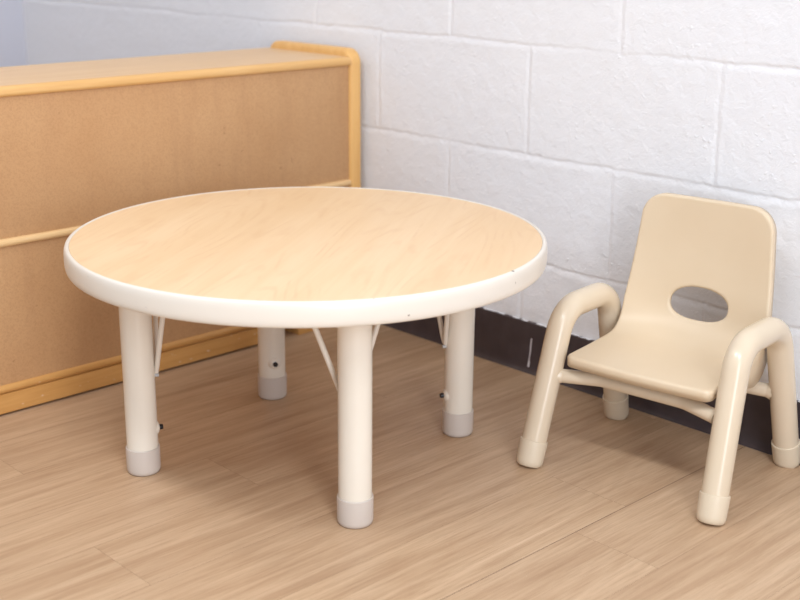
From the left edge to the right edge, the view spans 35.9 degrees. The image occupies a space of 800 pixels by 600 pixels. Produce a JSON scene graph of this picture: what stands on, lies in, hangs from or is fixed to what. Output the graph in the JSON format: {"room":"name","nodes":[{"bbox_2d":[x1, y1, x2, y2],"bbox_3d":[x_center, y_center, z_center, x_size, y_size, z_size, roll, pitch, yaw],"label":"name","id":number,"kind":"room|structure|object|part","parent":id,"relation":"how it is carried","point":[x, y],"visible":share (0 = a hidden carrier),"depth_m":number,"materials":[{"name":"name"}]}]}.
{"room":"children's room","nodes":[
{"label":"children's room","id":0,"kind":"room"},
{"bbox_2d":[0,0,26,66],"bbox_3d":[-2.257,-1.195,2.448,3.126,2.500,0.120,-15,23,-42],"label":"wall","id":1,"kind":"structure","parent":0,"point":[12,30],"depth_m":3.61,"materials":[{"name":"white paint"}]},
{"bbox_2d":[0,325,799,599],"bbox_3d":[-0.605,0.531,1.149,3.126,0.030,4.695,-15,23,-42],"label":"floor","id":2,"kind":"structure","parent":0,"point":[241,502],"depth_m":1.86,"materials":[{"name":"brown wood"}]},
{"bbox_2d":[0,40,360,414],"bbox_3d":[-0.617,-0.153,2.345,1.222,0.590,0.278,-15,23,-42],"label":"base cabinet","id":3,"kind":"object","parent":2,"relation":"on","point":[81,142],"visible":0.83,"depth_m":2.27,"materials":[{"name":"brown wood"}]},
{"bbox_3d":[-0.615,0.085,2.413,1.158,0.016,0.264,-15,23,-42],"label":"shelf","id":4,"kind":"part","parent":3,"relation":"part of","materials":[{"name":"brown wood"}]},
{"bbox_3d":[-0.623,0.159,2.255,0.908,0.036,0.020,-15,23,-42],"label":"plinth rail","id":5,"kind":"part","parent":3,"relation":"part of","materials":[{"name":"brown wood"}]},
{"bbox_3d":[-0.529,-0.008,2.293,1.158,0.260,0.008,-15,23,-42],"label":"panel","id":6,"kind":"part","parent":3,"relation":"part of","materials":[{"name":"brown wood"}]},
{"bbox_3d":[-0.527,-0.261,2.217,1.158,0.239,0.008,-15,23,-42],"label":"panel","id":7,"kind":"part","parent":3,"relation":"part of","materials":[{"name":"brown wood"}]},
{"bbox_3d":[-0.613,-0.165,2.337,1.158,0.014,0.266,-15,23,-42],"label":"shelf","id":8,"kind":"part","parent":3,"relation":"part of","materials":[{"name":"brown wood"}]},
{"bbox_3d":[-0.189,-0.270,2.742,0.032,0.587,0.278,-15,23,-42],"label":"panel","id":9,"kind":"part","parent":3,"relation":"part of","materials":[{"name":"brown wood"}]},
{"bbox_2d":[63,187,547,528],"bbox_3d":[-0.145,0.072,1.997,0.749,0.368,0.749,-15,23,-42],"label":"table","id":10,"kind":"object","parent":2,"relation":"on","point":[352,260],"visible":1,"depth_m":1.83,"materials":[{"name":"brown wood"}]},
{"bbox_3d":[-0.406,0.091,1.911,0.080,0.298,0.080,-15,23,-42],"label":"leg","id":11,"kind":"part","parent":10,"relation":"part of","materials":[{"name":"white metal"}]},
{"bbox_3d":[-0.383,0.019,1.934,0.008,0.177,0.071,-1,17,-4],"label":"brace rod","id":12,"kind":"part","parent":10,"relation":"part of","materials":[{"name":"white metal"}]},
{"bbox_3d":[-0.361,0.037,1.873,0.008,0.177,0.071,-10,20,-32],"label":"brace rod","id":13,"kind":"part","parent":10,"relation":"part of","materials":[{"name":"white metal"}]},
{"bbox_3d":[-0.234,-0.003,2.229,0.080,0.298,0.080,-15,23,-42],"label":"leg","id":14,"kind":"part","parent":10,"relation":"part of","materials":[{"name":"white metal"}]},
{"bbox_3d":[-0.106,0.076,1.750,0.071,0.177,0.008,-1,17,-4],"label":"brace rod","id":15,"kind":"part","parent":10,"relation":"part of","materials":[{"name":"white metal"}]},
{"bbox_3d":[-0.064,0.143,1.747,0.080,0.298,0.080,-15,23,-42],"label":"leg","id":16,"kind":"part","parent":10,"relation":"part of","materials":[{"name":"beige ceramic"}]},
{"bbox_3d":[-0.043,0.070,1.771,0.071,0.177,0.008,-10,20,-32],"label":"brace rod","id":17,"kind":"part","parent":10,"relation":"part of","materials":[{"name":"white metal"}]},
{"bbox_3d":[0.057,-0.019,2.072,0.008,0.177,0.071,-10,20,-32],"label":"brace rod","id":18,"kind":"part","parent":10,"relation":"part of","materials":[{"name":"white metal"}]},
{"bbox_3d":[0.079,-0.001,2.011,0.008,0.177,0.071,-1,17,-4],"label":"brace rod","id":19,"kind":"part","parent":10,"relation":"part of","materials":[{"name":"white metal"}]},
{"bbox_3d":[0.100,0.048,2.070,0.080,0.298,0.080,-15,23,-42],"label":"leg","id":20,"kind":"part","parent":10,"relation":"part of","materials":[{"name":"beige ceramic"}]},
{"bbox_2d":[516,193,799,524],"bbox_3d":[0.421,0.065,1.944,0.363,0.421,0.320,14,21,38],"label":"chair","id":21,"kind":"object","parent":2,"relation":"on","point":[645,349],"visible":1,"depth_m":1.96,"materials":[{"name":"beige plastic"}]},
{"bbox_3d":[0.301,0.106,2.059,0.046,0.265,0.313,14,21,38],"label":"arm frame","id":22,"kind":"part","parent":21,"relation":"part of","materials":[{"name":"beige plastic"}]},
{"bbox_3d":[0.420,0.092,1.949,0.252,0.062,0.200,14,21,38],"label":"seat","id":23,"kind":"part","parent":21,"relation":"part of","materials":[{"name":"beige plastic"}]},
{"bbox_3d":[0.482,-0.048,1.983,0.253,0.225,0.051,14,21,38],"label":"backrest","id":24,"kind":"part","parent":21,"relation":"part of","materials":[{"name":"beige plastic"}]},
{"bbox_3d":[0.540,0.163,1.874,0.050,0.267,0.309,14,21,38],"label":"arm frame","id":25,"kind":"part","parent":21,"relation":"part of","materials":[{"name":"beige plastic"}]},
{"bbox_2d":[22,0,799,400],"bbox_3d":[0.541,-1.004,1.891,0.152,2.500,4.795,-15,23,-42],"label":"wall","id":26,"kind":"structure","parent":0,"point":[566,118],"depth_m":2.26,"materials":[{"name":"white brick"}]},
{"bbox_2d":[381,307,799,464],"bbox_3d":[0.506,0.171,2.147,0.015,0.101,4.695,-15,23,-42],"label":"baseboard","id":27,"kind":"structure","parent":26,"relation":"attached to","point":[507,340],"depth_m":2.39,"materials":[{"name":"black plastic"}]}
]}

